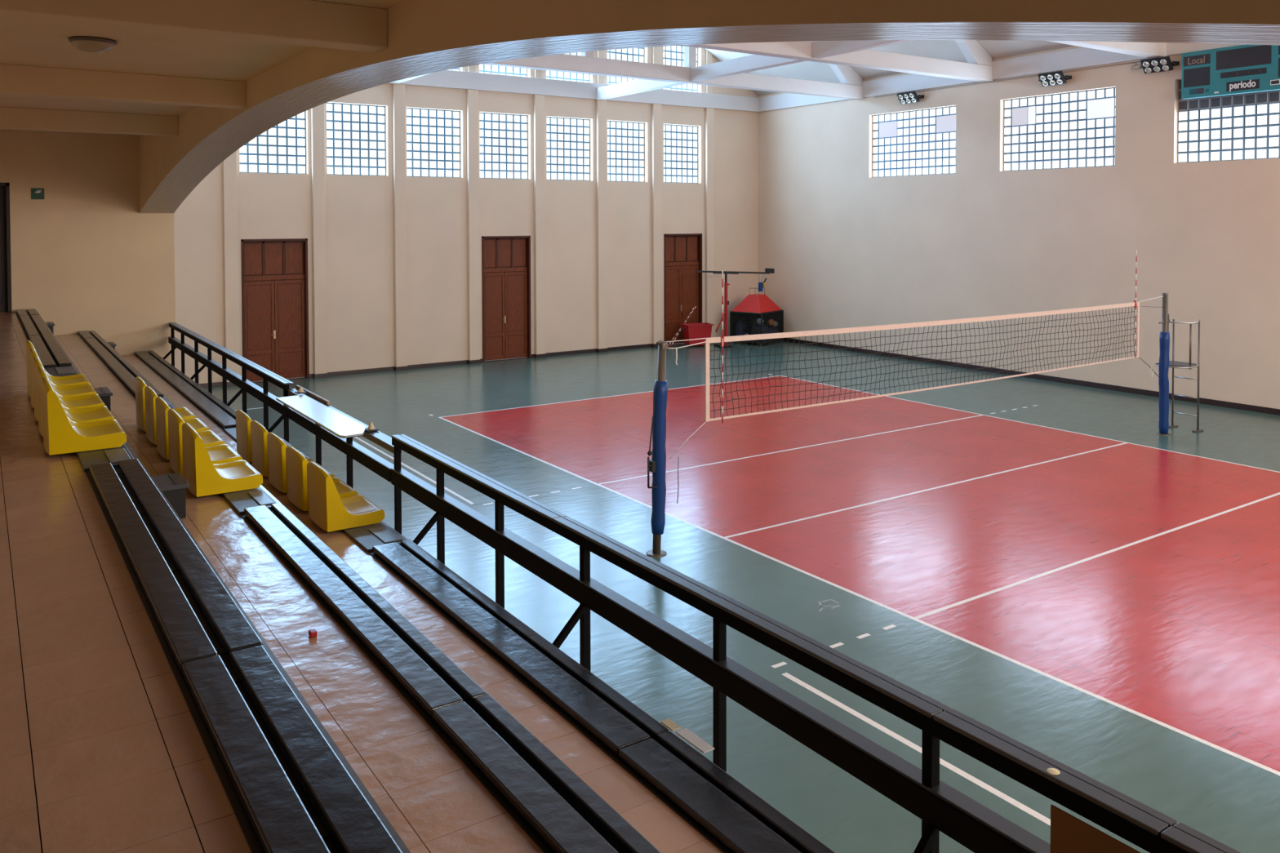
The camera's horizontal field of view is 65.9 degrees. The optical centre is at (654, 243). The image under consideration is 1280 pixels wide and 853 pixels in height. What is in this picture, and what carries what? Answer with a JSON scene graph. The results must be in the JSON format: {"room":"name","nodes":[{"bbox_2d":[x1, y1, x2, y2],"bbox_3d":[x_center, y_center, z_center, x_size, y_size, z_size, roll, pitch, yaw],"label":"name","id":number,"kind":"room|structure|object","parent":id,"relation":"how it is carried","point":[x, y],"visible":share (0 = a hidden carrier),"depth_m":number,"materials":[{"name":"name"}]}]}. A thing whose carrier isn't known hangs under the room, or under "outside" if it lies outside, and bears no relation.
{"room":"arena","nodes":[
{"label":"arena","id":0,"kind":"room"},
{"bbox_2d":[0,130,176,368],"bbox_3d":[-10.348,0.528,15.842,4.770,6.000,0.300,-1,2,-35],"label":"wall","id":1,"kind":"structure","parent":0,"point":[84,255],"depth_m":16.33,"materials":[{"name":"beige paint"}]},
{"bbox_2d":[0,182,12,312],"bbox_3d":[-10.686,0.072,15.510,0.950,2.070,0.185,-1,2,-35],"label":"door","id":2,"kind":"structure","parent":1,"relation":"in","point":[5,224],"depth_m":15.74,"materials":[{"name":"black"}]},
{"bbox_2d":[31,187,44,199],"bbox_3d":[-9.935,-0.805,15.902,0.180,0.180,0.014,-1,2,-35],"label":"exit sign","id":3,"kind":"object","parent":1,"relation":"attached to","point":[36,193],"visible":1,"depth_m":15.90,"materials":[{"name":"teal"}]},
{"bbox_2d":[0,0,404,136],"bbox_3d":[-4.916,-1.695,7.598,4.040,0.200,19.350,-1,2,-35],"label":"ceiling","id":4,"kind":"structure","parent":0,"point":[23,42],"depth_m":8.44,"materials":[{"name":"beige paint"}]},
{"bbox_2d":[0,106,177,136],"bbox_3d":[-8.219,-1.580,12.400,4.040,0.260,0.240,-1,2,-35],"label":"beam","id":5,"kind":"structure","parent":4,"relation":"attached to","point":[11,117],"depth_m":12.84,"materials":[{"name":"beige paint"}]},
{"bbox_2d":[68,35,116,53],"bbox_3d":[-4.404,-1.547,7.741,0.330,0.103,0.330,-1,2,-35],"label":"ceiling lamp","id":6,"kind":"object","parent":4,"relation":"attached to","point":[89,44],"visible":1,"depth_m":7.65,"materials":[{"name":"grey metal"}]},
{"bbox_2d":[0,63,246,108],"bbox_3d":[-5.905,-1.499,9.040,4.040,0.260,0.240,-1,2,-35],"label":"beam","id":7,"kind":"structure","parent":4,"relation":"attached to","point":[19,80],"depth_m":9.45,"materials":[{"name":"beige paint"}]},
{"bbox_2d":[0,0,387,52],"bbox_3d":[-3.523,-1.416,5.582,4.040,0.260,0.240,-1,2,-35],"label":"beam","id":8,"kind":"structure","parent":4,"relation":"attached to","point":[310,23],"depth_m":6.10,"materials":[{"name":"beige paint"}]},
{"bbox_2d":[0,311,410,852],"bbox_3d":[-5.478,2.019,7.175,2.573,1.438,19.622,-1,2,-35],"label":"step","id":9,"kind":"structure","parent":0,"point":[103,749],"depth_m":3.11,"materials":[{"name":"brown paint"}]},
{"bbox_2d":[15,308,71,368],"bbox_3d":[-8.008,1.145,12.804,0.271,0.049,7.320,-1,2,-35],"label":"bench","id":10,"kind":"object","parent":9,"relation":"on","point":[51,354],"visible":0.92,"depth_m":11.84,"materials":[{"name":"black paint"}]},
{"bbox_2d":[44,365,133,472],"bbox_3d":[-4.574,1.275,7.813,0.273,0.029,4.760,-1,2,-35],"label":"board","id":11,"kind":"object","parent":9,"relation":"on","point":[113,455],"visible":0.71,"depth_m":6.12,"materials":[{"name":"grey wood"}]},
{"bbox_2d":[26,340,89,396],"bbox_3d":[-5.074,1.032,8.386,0.441,0.436,0.508,-1,2,-35],"label":"seat","id":12,"kind":"object","parent":11,"relation":"on","point":[79,379],"visible":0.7,"depth_m":8.35,"materials":[{"name":"yellow plastic"}]},
{"bbox_2d":[29,347,97,408],"bbox_3d":[-4.734,1.044,7.892,0.441,0.436,0.508,-1,2,-35],"label":"seat","id":13,"kind":"object","parent":11,"relation":"on","point":[82,389],"visible":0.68,"depth_m":7.85,"materials":[{"name":"yellow plastic"}]},
{"bbox_2d":[32,355,105,421],"bbox_3d":[-4.393,1.056,7.398,0.441,0.436,0.508,-1,2,-35],"label":"seat","id":14,"kind":"object","parent":11,"relation":"on","point":[93,400],"visible":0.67,"depth_m":7.35,"materials":[{"name":"yellow plastic"}]},
{"bbox_2d":[36,365,115,436],"bbox_3d":[-4.053,1.068,6.904,0.441,0.436,0.508,-1,2,-35],"label":"seat","id":15,"kind":"object","parent":11,"relation":"on","point":[100,413],"visible":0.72,"depth_m":6.85,"materials":[{"name":"yellow plastic"}]},
{"bbox_2d":[41,377,126,455],"bbox_3d":[-3.713,1.079,6.410,0.441,0.436,0.508,-1,2,-35],"label":"seat","id":16,"kind":"object","parent":11,"relation":"on","point":[61,435],"visible":1,"depth_m":6.18,"materials":[{"name":"yellow plastic"}]},
{"bbox_2d":[85,458,402,852],"bbox_3d":[-1.177,1.383,2.887,0.272,0.049,7.170,-1,2,-35],"label":"bench","id":17,"kind":"object","parent":9,"relation":"on","point":[287,790],"visible":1,"depth_m":2.98,"materials":[{"name":"black paint"}]},
{"bbox_2d":[54,333,543,852],"bbox_3d":[-4.201,2.188,8.322,0.825,1.038,19.622,-1,2,-35],"label":"floor","id":18,"kind":"structure","parent":0,"point":[434,803],"depth_m":3.94,"materials":[{"name":"brown paint"}]},
{"bbox_2d":[93,386,112,412],"bbox_3d":[-5.417,1.534,9.571,0.251,0.222,0.420,-1,2,-35],"label":"step","id":19,"kind":"structure","parent":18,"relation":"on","point":[104,393],"depth_m":9.46,"materials":[{"name":"black"}]},
{"bbox_2d":[77,330,163,398],"bbox_3d":[-7.319,1.532,13.288,0.242,0.049,7.320,-1,2,-35],"label":"bench","id":20,"kind":"object","parent":18,"relation":"on","point":[126,373],"visible":0.91,"depth_m":12.70,"materials":[{"name":"black paint"}]},
{"bbox_2d":[151,472,189,518],"bbox_3d":[-3.131,1.614,6.271,0.271,0.222,0.330,-1,2,-35],"label":"step","id":21,"kind":"structure","parent":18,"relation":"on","point":[173,486],"depth_m":6.20,"materials":[{"name":"black"}]},
{"bbox_2d":[161,397,277,515],"bbox_3d":[-3.883,1.661,8.298,0.248,0.029,4.760,-1,2,-35],"label":"board","id":22,"kind":"object","parent":18,"relation":"on","point":[239,500],"visible":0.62,"depth_m":6.56,"materials":[{"name":"grey wood"}]},
{"bbox_2d":[134,376,196,431],"bbox_3d":[-4.442,1.417,8.952,0.441,0.436,0.508,-1,2,-35],"label":"seat","id":23,"kind":"object","parent":22,"relation":"on","point":[184,412],"visible":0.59,"depth_m":8.78,"materials":[{"name":"yellow plastic"}]},
{"bbox_2d":[144,386,209,444],"bbox_3d":[-4.090,1.429,8.441,0.441,0.436,0.508,-1,2,-35],"label":"seat","id":24,"kind":"object","parent":22,"relation":"on","point":[150,396],"visible":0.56,"depth_m":8.27,"materials":[{"name":"yellow plastic"}]},
{"bbox_2d":[155,396,225,459],"bbox_3d":[-3.739,1.441,7.931,0.441,0.436,0.508,-1,2,-35],"label":"seat","id":25,"kind":"object","parent":22,"relation":"on","point":[209,437],"visible":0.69,"depth_m":7.77,"materials":[{"name":"yellow plastic"}]},
{"bbox_2d":[167,408,242,476],"bbox_3d":[-3.387,1.454,7.421,0.441,0.436,0.508,-1,2,-35],"label":"seat","id":26,"kind":"object","parent":22,"relation":"on","point":[223,453],"visible":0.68,"depth_m":7.28,"materials":[{"name":"yellow plastic"}]},
{"bbox_2d":[182,422,262,497],"bbox_3d":[-3.035,1.466,6.910,0.441,0.436,0.508,-1,2,-35],"label":"seat","id":27,"kind":"object","parent":22,"relation":"on","point":[204,477],"visible":0.98,"depth_m":6.70,"materials":[{"name":"yellow plastic"}]},
{"bbox_2d":[240,502,660,852],"bbox_3d":[-0.486,1.770,3.372,0.247,0.048,7.170,-1,2,-35],"label":"bench","id":28,"kind":"object","parent":18,"relation":"on","point":[561,813],"visible":1,"depth_m":3.67,"materials":[{"name":"black paint"}]},
{"bbox_2d":[121,354,723,852],"bbox_3d":[-3.521,2.374,8.826,0.860,0.638,19.630,-1,2,-35],"label":"floor","id":29,"kind":"structure","parent":0,"point":[660,825],"depth_m":4.73,"materials":[{"name":"brown paint"}]},
{"bbox_2d":[133,350,235,430],"bbox_3d":[-6.625,1.918,13.776,0.287,0.049,7.320,-1,2,-35],"label":"bench","id":30,"kind":"object","parent":29,"relation":"on","point":[215,410],"visible":0.9,"depth_m":12.89,"materials":[{"name":"black paint"}]},
{"bbox_2d":[223,426,405,552],"bbox_3d":[-3.191,2.048,8.785,0.288,0.029,4.760,-1,2,-35],"label":"board","id":31,"kind":"object","parent":29,"relation":"on","point":[367,536],"visible":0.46,"depth_m":7.06,"materials":[{"name":"grey wood"}]},
{"bbox_2d":[235,409,294,462],"bbox_3d":[-3.740,1.802,9.469,0.441,0.436,0.508,-1,2,-35],"label":"seat","id":32,"kind":"object","parent":31,"relation":"on","point":[243,421],"visible":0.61,"depth_m":9.26,"materials":[{"name":"yellow plastic"}]},
{"bbox_2d":[250,420,313,476],"bbox_3d":[-3.389,1.815,8.959,0.441,0.436,0.508,-1,2,-35],"label":"seat","id":33,"kind":"object","parent":31,"relation":"on","point":[259,433],"visible":0.55,"depth_m":8.75,"materials":[{"name":"yellow plastic"}]},
{"bbox_2d":[266,432,334,493],"bbox_3d":[-3.037,1.827,8.448,0.441,0.436,0.508,-1,2,-35],"label":"seat","id":34,"kind":"object","parent":31,"relation":"on","point":[276,446],"visible":0.54,"depth_m":8.24,"materials":[{"name":"yellow plastic"}]},
{"bbox_2d":[285,445,358,511],"bbox_3d":[-2.685,1.839,7.938,0.441,0.436,0.508,-1,2,-35],"label":"seat","id":35,"kind":"object","parent":31,"relation":"on","point":[296,463],"visible":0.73,"depth_m":7.78,"materials":[{"name":"yellow plastic"}]},
{"bbox_2d":[306,461,385,532],"bbox_3d":[-2.334,1.851,7.427,0.441,0.436,0.508,-1,2,-35],"label":"seat","id":36,"kind":"object","parent":31,"relation":"on","point":[326,508],"visible":1,"depth_m":7.24,"materials":[{"name":"yellow plastic"}]},
{"bbox_2d":[368,539,835,852],"bbox_3d":[0.206,2.157,3.858,0.286,0.048,7.170,-1,2,-35],"label":"bench","id":37,"kind":"object","parent":29,"relation":"on","point":[722,809],"visible":1,"depth_m":4.40,"materials":[{"name":"black paint"}]},
{"bbox_2d":[660,718,680,731],"bbox_3d":[0.070,2.119,4.346,0.045,0.007,0.090,-1,2,-35],"label":"paper scrap","id":38,"kind":"object","parent":37,"relation":"on","point":[668,723],"visible":1,"depth_m":4.34,"materials":[{"name":"beige"}]},
{"bbox_2d":[675,728,714,753],"bbox_3d":[0.172,2.122,4.216,0.056,0.006,0.200,-1,2,-35],"label":"paper scrap","id":39,"kind":"object","parent":37,"relation":"on","point":[700,744],"visible":1,"depth_m":4.21,"materials":[{"name":"white"}]},
{"bbox_2d":[173,46,758,383],"bbox_3d":[-4.262,-3.874,27.276,18.960,14.200,0.320,-1,2,-35],"label":"wall","id":40,"kind":"structure","parent":0,"point":[360,247],"depth_m":26.51,"materials":[{"name":"beige paint"}]},
{"bbox_2d":[222,151,239,382],"bbox_3d":[-9.953,-0.354,23.173,0.300,7.390,0.120,-1,2,-35],"label":"pilaster","id":41,"kind":"object","parent":40,"relation":"attached to","point":[230,237],"visible":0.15,"depth_m":23.14,"materials":[{"name":"beige paint"}]},
{"bbox_2d":[239,111,306,173],"bbox_3d":[-9.261,-2.599,23.904,1.580,1.800,0.052,-1,2,-35],"label":"window","id":42,"kind":"structure","parent":40,"relation":"in","point":[281,148],"depth_m":23.99,"materials":[{"name":"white glass"}]},
{"bbox_2d":[240,238,309,382],"bbox_3d":[-9.204,1.602,23.921,1.540,3.440,0.215,-1,2,-35],"label":"door","id":43,"kind":"structure","parent":40,"relation":"in","point":[275,284],"depth_m":23.96,"materials":[{"name":"brown wood"}]},
{"bbox_2d":[311,103,327,373],"bbox_3d":[-8.273,-0.386,24.330,0.300,7.390,0.120,-1,2,-35],"label":"pilaster","id":44,"kind":"object","parent":40,"relation":"attached to","point":[317,114],"visible":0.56,"depth_m":24.28,"materials":[{"name":"beige paint"}]},
{"bbox_2d":[326,102,385,175],"bbox_3d":[-7.594,-2.631,25.052,1.550,1.800,0.052,-1,2,-35],"label":"window","id":45,"kind":"structure","parent":40,"relation":"in","point":[356,133],"depth_m":25.03,"materials":[{"name":"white glass"}]},
{"bbox_2d":[392,83,407,366],"bbox_3d":[-6.577,-0.419,25.498,0.300,7.390,0.120,-1,2,-35],"label":"pilaster","id":46,"kind":"object","parent":40,"relation":"attached to","point":[398,90],"visible":1,"depth_m":25.44,"materials":[{"name":"beige paint"}]},
{"bbox_2d":[198,343,657,387],"bbox_3d":[-4.119,3.178,27.267,18.360,0.100,0.135,-1,2,-35],"label":"baseboard","id":47,"kind":"structure","parent":40,"relation":"attached to","point":[592,350],"depth_m":26.17,"materials":[{"name":"black wood"}]},
{"bbox_2d":[406,107,460,177],"bbox_3d":[-5.901,-2.664,26.217,1.560,1.800,0.052,-1,2,-35],"label":"window","id":48,"kind":"structure","parent":40,"relation":"in","point":[433,135],"depth_m":26.21,"materials":[{"name":"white glass"}]},
{"bbox_2d":[466,88,479,359],"bbox_3d":[-4.896,-0.451,26.654,0.300,7.390,0.120,-1,2,-35],"label":"pilaster","id":49,"kind":"object","parent":40,"relation":"attached to","point":[473,160],"visible":1,"depth_m":26.59,"materials":[{"name":"beige paint"}]},
{"bbox_2d":[479,112,527,178],"bbox_3d":[-4.221,-2.696,27.374,1.540,1.800,0.052,-1,2,-35],"label":"window","id":50,"kind":"structure","parent":40,"relation":"in","point":[503,137],"depth_m":27.37,"materials":[{"name":"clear glass"}]},
{"bbox_2d":[479,64,527,76],"bbox_3d":[-4.226,-5.291,27.308,1.540,1.570,0.052,-1,2,-35],"label":"window","id":51,"kind":"structure","parent":40,"relation":"in","point":[486,68],"depth_m":27.32,"materials":[{"name":"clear glass"}]},
{"bbox_2d":[481,235,531,362],"bbox_3d":[-4.147,1.504,27.402,1.480,3.440,0.215,-1,2,-35],"label":"door","id":52,"kind":"structure","parent":40,"relation":"in","point":[505,260],"depth_m":27.44,"materials":[{"name":"brown wood"}]},
{"bbox_2d":[533,94,546,354],"bbox_3d":[-3.241,-0.483,27.794,0.300,7.390,0.120,-1,2,-35],"label":"pilaster","id":53,"kind":"object","parent":40,"relation":"attached to","point":[538,100],"visible":1,"depth_m":27.74,"materials":[{"name":"beige paint"}]},
{"bbox_2d":[546,116,589,180],"bbox_3d":[-2.541,-2.729,28.530,1.520,1.800,0.052,-1,2,-35],"label":"window","id":54,"kind":"structure","parent":40,"relation":"in","point":[567,139],"depth_m":28.53,"materials":[{"name":"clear glass"}]},
{"bbox_2d":[546,52,589,82],"bbox_3d":[-2.546,-5.323,28.465,1.520,1.570,0.052,-1,2,-35],"label":"window","id":55,"kind":"structure","parent":40,"relation":"in","point":[557,75],"depth_m":28.50,"materials":[{"name":"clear glass"}]},
{"bbox_2d":[387,70,759,111],"bbox_3d":[-4.132,-4.390,27.074,18.360,0.460,0.140,-1,2,-35],"label":"beam","id":56,"kind":"structure","parent":40,"relation":"attached to","point":[456,79],"depth_m":28.07,"materials":[{"name":"white paint"}]},
{"bbox_2d":[596,50,604,84],"bbox_3d":[-1.577,-5.845,28.842,0.220,2.350,0.070,-1,2,-35],"label":"pilaster","id":57,"kind":"object","parent":40,"relation":"attached to","point":[600,54],"visible":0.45,"depth_m":28.82,"materials":[{"name":"beige paint"}]},
{"bbox_2d":[595,99,607,348],"bbox_3d":[-1.552,-0.516,28.956,0.300,7.390,0.120,-1,2,-35],"label":"pilaster","id":58,"kind":"object","parent":40,"relation":"attached to","point":[601,104],"visible":1,"depth_m":28.90,"materials":[{"name":"beige paint"}]},
{"bbox_2d":[607,120,644,182],"bbox_3d":[-0.914,-2.760,29.650,1.430,1.800,0.052,-1,2,-35],"label":"window","id":59,"kind":"structure","parent":40,"relation":"in","point":[625,140],"depth_m":29.65,"materials":[{"name":"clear glass"}]},
{"bbox_2d":[607,47,644,84],"bbox_3d":[-0.919,-5.355,29.584,1.430,1.570,0.052,-1,2,-35],"label":"window","id":60,"kind":"structure","parent":40,"relation":"in","point":[637,55],"depth_m":29.57,"materials":[{"name":"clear glass"}]},
{"bbox_2d":[652,46,659,63],"bbox_3d":[0.037,-5.876,29.953,0.220,2.350,0.070,-1,2,-35],"label":"pilaster","id":61,"kind":"object","parent":40,"relation":"attached to","point":[655,50],"visible":0.17,"depth_m":29.92,"materials":[{"name":"beige paint"}]},
{"bbox_2d":[651,103,662,343],"bbox_3d":[0.062,-0.547,30.067,0.300,7.390,0.120,-1,2,-35],"label":"pilaster","id":62,"kind":"object","parent":40,"relation":"attached to","point":[656,171],"visible":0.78,"depth_m":30.00,"materials":[{"name":"beige paint"}]},
{"bbox_2d":[663,124,697,182],"bbox_3d":[0.754,-2.793,30.798,1.440,1.800,0.052,-1,2,-35],"label":"window","id":63,"kind":"structure","parent":40,"relation":"in","point":[680,142],"depth_m":30.80,"materials":[{"name":"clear glass"}]},
{"bbox_2d":[663,45,697,92],"bbox_3d":[0.749,-5.387,30.733,1.440,1.570,0.052,-1,2,-35],"label":"window","id":64,"kind":"structure","parent":40,"relation":"in","point":[673,55],"depth_m":30.67,"materials":[{"name":"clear glass"}]},
{"bbox_2d":[663,233,702,344],"bbox_3d":[0.840,1.408,30.835,1.470,3.440,0.215,-1,2,-35],"label":"door","id":65,"kind":"structure","parent":40,"relation":"in","point":[682,252],"depth_m":30.85,"materials":[{"name":"brown wood"}]},
{"bbox_2d":[706,49,712,93],"bbox_3d":[1.718,-5.908,31.109,0.220,2.350,0.070,-1,2,-35],"label":"pilaster","id":66,"kind":"object","parent":40,"relation":"attached to","point":[708,55],"visible":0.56,"depth_m":31.07,"materials":[{"name":"beige paint"}]},
{"bbox_2d":[705,107,714,337],"bbox_3d":[1.742,-0.580,31.224,0.300,7.390,0.120,-1,2,-35],"label":"pilaster","id":67,"kind":"object","parent":40,"relation":"attached to","point":[709,112],"visible":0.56,"depth_m":31.15,"materials":[{"name":"beige paint"}]},
{"bbox_2d":[137,0,1279,213],"bbox_3d":[-3.270,-0.470,9.271,0.530,8.300,30.990,-1,2,-35],"label":"arch","id":68,"kind":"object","parent":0,"point":[424,37],"depth_m":4.45,"materials":[{"name":"beige paint"}]},
{"bbox_2d":[480,45,863,99],"bbox_3d":[-1.610,-7.068,23.318,18.340,6.055,0.300,-1,2,-35],"label":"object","id":69,"kind":"structure","parent":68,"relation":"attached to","point":[851,86],"depth_m":24.90,"materials":[{"name":"white paint"}]},
{"bbox_2d":[596,79,687,99],"bbox_3d":[-0.392,-4.319,26.986,0.240,0.330,4.250,-1,2,-35],"label":"skylight","id":70,"kind":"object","parent":69,"relation":"attached to","point":[637,86],"depth_m":27.20,"materials":[{"name":"white glass"}]},
{"bbox_2d":[689,54,806,81],"bbox_3d":[2.147,-4.231,23.302,0.240,0.330,4.100,-1,2,-35],"label":"beam","id":71,"kind":"structure","parent":69,"relation":"attached to","point":[753,62],"depth_m":23.41,"materials":[{"name":"white paint"}]},
{"bbox_2d":[680,40,993,82],"bbox_3d":[0.885,-6.981,19.695,18.340,6.055,0.300,-1,2,-35],"label":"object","id":72,"kind":"structure","parent":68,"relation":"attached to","point":[978,68],"depth_m":22.73,"materials":[{"name":"white paint"}]},
{"bbox_2d":[811,40,913,57],"bbox_3d":[4.642,-4.144,19.679,0.240,0.330,4.100,-1,2,-35],"label":"beam","id":73,"kind":"structure","parent":72,"relation":"attached to","point":[820,49],"depth_m":20.55,"materials":[{"name":"white paint"}]},
{"bbox_2d":[1049,40,1167,57],"bbox_3d":[3.381,-6.894,16.072,18.340,6.055,0.300,-1,2,-35],"label":"truss","id":74,"kind":"object","parent":68,"relation":"attached to","point":[1148,50],"visible":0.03,"depth_m":20.44,"materials":[{"name":"white paint"}]},
{"bbox_2d":[204,340,1279,852],"bbox_3d":[4.381,3.532,14.576,18.960,0.001,30.890,-1,2,-35],"label":"floor","id":75,"kind":"structure","parent":0,"point":[1092,588],"depth_m":11.74,"materials":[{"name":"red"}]},
{"bbox_2d":[646,340,667,557],"bbox_3d":[0.028,2.373,11.489,0.258,2.489,0.239,0,1,1],"label":"net post","id":76,"kind":"object","parent":75,"relation":"on","point":[657,465],"visible":1,"depth_m":11.45,"materials":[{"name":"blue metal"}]},
{"bbox_2d":[666,296,1164,503],"bbox_3d":[4.630,2.002,14.657,10.991,1.956,0.115,-1,2,-35],"label":"net","id":77,"kind":"object","parent":76,"relation":"attached to","point":[806,333],"visible":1,"depth_m":13.95,"materials":[{"name":"grey fabric"}]},
{"bbox_2d":[720,270,724,422],"bbox_3d":[0.820,1.254,12.012,0.044,1.860,0.036,-1,2,-35],"label":"antenna","id":78,"kind":"object","parent":77,"relation":"attached to","point":[722,336],"visible":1,"depth_m":12.00,"materials":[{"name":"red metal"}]},
{"bbox_2d":[1133,249,1137,357],"bbox_3d":[8.381,1.048,17.215,0.044,1.880,0.036,-1,2,-35],"label":"antenna","id":79,"kind":"object","parent":77,"relation":"attached to","point":[1135,300],"visible":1,"depth_m":17.20,"materials":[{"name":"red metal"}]},
{"bbox_2d":[680,322,714,346],"bbox_3d":[1.275,2.801,30.251,0.942,0.678,0.560,-1,2,-21],"label":"tub","id":80,"kind":"object","parent":75,"relation":"on","point":[701,330],"visible":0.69,"depth_m":30.07,"materials":[{"name":"red plastic"}]},
{"bbox_2d":[695,268,774,348],"bbox_3d":[2.360,1.953,30.199,2.674,2.374,0.612,-1,2,-26],"label":"trainer","id":81,"kind":"object","parent":75,"relation":"on","point":[767,271],"visible":0.93,"depth_m":29.82,"materials":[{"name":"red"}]},
{"bbox_2d":[729,310,783,346],"bbox_3d":[3.213,2.609,31.038,1.156,1.014,1.316,1,2,37],"label":"cage","id":82,"kind":"object","parent":75,"relation":"on","point":[777,316],"visible":0.62,"depth_m":30.84,"materials":[{"name":"black"}]},
{"bbox_2d":[734,319,749,335],"bbox_3d":[2.740,2.685,31.006,0.304,0.646,0.539,1,2,37],"label":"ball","id":83,"kind":"object","parent":82,"relation":"on","point":[740,325],"visible":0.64,"depth_m":30.83,"materials":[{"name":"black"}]},
{"bbox_2d":[732,287,782,312],"bbox_3d":[3.211,1.745,31.017,1.040,0.707,1.320,1,2,37],"label":"hopper","id":84,"kind":"object","parent":82,"relation":"on","point":[753,303],"visible":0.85,"depth_m":30.73,"materials":[{"name":"red plastic"}]},
{"bbox_2d":[1155,293,1171,435],"bbox_3d":[9.139,2.164,17.766,0.361,2.554,0.240,-1,2,-35],"label":"net post","id":85,"kind":"object","parent":75,"relation":"on","point":[1164,339],"visible":1,"depth_m":17.75,"materials":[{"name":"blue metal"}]},
{"bbox_2d":[1155,313,1204,432],"bbox_3d":[9.579,2.353,18.062,0.787,2.158,0.569,-1,2,-35],"label":"stand","id":86,"kind":"object","parent":75,"relation":"on","point":[1175,364],"visible":0.8,"depth_m":18.03,"materials":[{"name":"grey metal"}]},
{"bbox_2d":[703,40,1075,96],"bbox_3d":[8.429,-7.193,17.107,9.480,5.838,31.290,-1,2,-35],"label":"ceiling","id":87,"kind":"structure","parent":0,"point":[949,50],"depth_m":26.13,"materials":[{"name":"paint"}]},
{"bbox_2d":[758,45,1279,408],"bbox_3d":[12.246,-0.766,19.830,0.290,8.300,31.190,-1,2,-35],"label":"wall","id":88,"kind":"structure","parent":0,"point":[846,246],"depth_m":24.04,"materials":[{"name":"beige paint"}]},
{"bbox_2d":[896,90,924,103],"bbox_3d":[6.936,-3.976,26.886,0.353,0.290,0.760,-1,2,-35],"label":"floodlight","id":89,"kind":"object","parent":88,"relation":"attached to","point":[909,96],"visible":1,"depth_m":26.78,"materials":[{"name":"black"}]},
{"bbox_2d":[872,106,955,177],"bbox_3d":[7.160,-2.769,27.197,0.052,1.790,3.050,-1,2,-35],"label":"window","id":90,"kind":"structure","parent":88,"relation":"in","point":[922,141],"depth_m":27.17,"materials":[{"name":"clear glass"}]},
{"bbox_2d":[759,42,1246,111],"bbox_3d":[12.127,-4.231,19.580,0.080,0.460,30.650,-1,2,-35],"label":"beam","id":91,"kind":"structure","parent":88,"relation":"attached to","point":[1080,57],"depth_m":24.39,"materials":[{"name":"white paint"}]},
{"bbox_2d":[874,61,1141,97],"bbox_3d":[8.508,-4.017,24.869,0.049,0.176,7.943,-1,2,-35],"label":"cable","id":92,"kind":"object","parent":88,"relation":"attached to","point":[1137,62],"visible":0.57,"depth_m":24.11,"materials":[{"name":"beige paint"}]},
{"bbox_2d":[780,337,1279,415],"bbox_3d":[12.126,3.325,19.846,0.020,0.120,30.790,-1,2,-35],"label":"baseboard","id":93,"kind":"structure","parent":88,"relation":"attached to","point":[1126,389],"depth_m":23.27,"materials":[{"name":"black"}]},
{"bbox_2d":[1037,71,1071,86],"bbox_3d":[9.409,-3.890,23.296,0.353,0.290,0.760,-1,2,-35],"label":"floodlight","id":94,"kind":"object","parent":88,"relation":"attached to","point":[1056,77],"visible":1,"depth_m":23.20,"materials":[{"name":"black"}]},
{"bbox_2d":[1004,87,1115,171],"bbox_3d":[9.649,-2.682,23.582,0.052,1.790,3.030,-1,2,-35],"label":"window","id":95,"kind":"structure","parent":88,"relation":"in","point":[1077,129],"depth_m":23.52,"materials":[{"name":"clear glass"}]},
{"bbox_2d":[1140,56,1178,73],"bbox_3d":[10.827,-3.840,21.238,0.353,0.290,0.760,-1,2,-35],"label":"floodlight","id":96,"kind":"object","parent":88,"relation":"attached to","point":[1159,64],"visible":1,"depth_m":21.15,"materials":[{"name":"black metal"}]},
{"bbox_2d":[1177,79,1279,162],"bbox_3d":[12.125,-2.596,19.988,0.052,1.790,3.040,-1,2,-35],"label":"window","id":97,"kind":"structure","parent":88,"relation":"in","point":[1246,126],"depth_m":20.35,"materials":[{"name":"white glass"}]},
{"bbox_2d":[1181,44,1279,99],"bbox_3d":[11.874,-3.507,19.851,0.210,0.960,2.455,-1,2,-35],"label":"scoreboard","id":98,"kind":"object","parent":88,"relation":"attached to","point":[1248,68],"visible":0.98,"depth_m":19.99,"materials":[{"name":"teal paint"}]},
{"bbox_3d":[-2.946,3.086,9.069,0.340,1.200,19.350,-1,2,-35],"label":"wall","id":99,"kind":"structure","parent":0,"visible":0},
{"bbox_2d":[163,322,293,442],"bbox_3d":[-6.240,1.903,13.786,0.360,0.940,7.700,-1,2,-35],"label":"railing","id":100,"kind":"object","parent":99,"relation":"on","point":[268,399],"visible":0.81,"depth_m":12.78,"materials":[{"name":"black metal"}]},
{"bbox_2d":[284,385,401,488],"bbox_3d":[-3.002,2.024,9.339,0.152,0.910,3.300,-1,2,-35],"label":"railing","id":101,"kind":"object","parent":99,"relation":"on","point":[368,459],"depth_m":8.89,"materials":[{"name":"black metal"}]},
{"bbox_2d":[275,395,366,438],"bbox_3d":[-3.112,1.594,9.223,0.300,0.022,2.190,-1,2,-35],"label":"board","id":102,"kind":"object","parent":101,"relation":"on","point":[342,426],"visible":1,"depth_m":9.05,"materials":[{"name":"white plastic"}]},
{"bbox_2d":[391,434,1240,852],"bbox_3d":[0.169,2.105,4.481,0.360,0.982,8.260,-1,2,-35],"label":"railing","id":103,"kind":"object","parent":99,"relation":"on","point":[940,806],"visible":0.86,"depth_m":4.03,"materials":[{"name":"black metal"}]},
{"bbox_2d":[1050,804,1140,852],"bbox_3d":[1.843,2.162,2.162,0.008,0.818,2.180,-1,2,-35],"label":"panel","id":104,"kind":"object","parent":103,"relation":"attached to","point":[1068,833],"visible":1,"depth_m":2.97,"materials":[{"name":"brown paint"}]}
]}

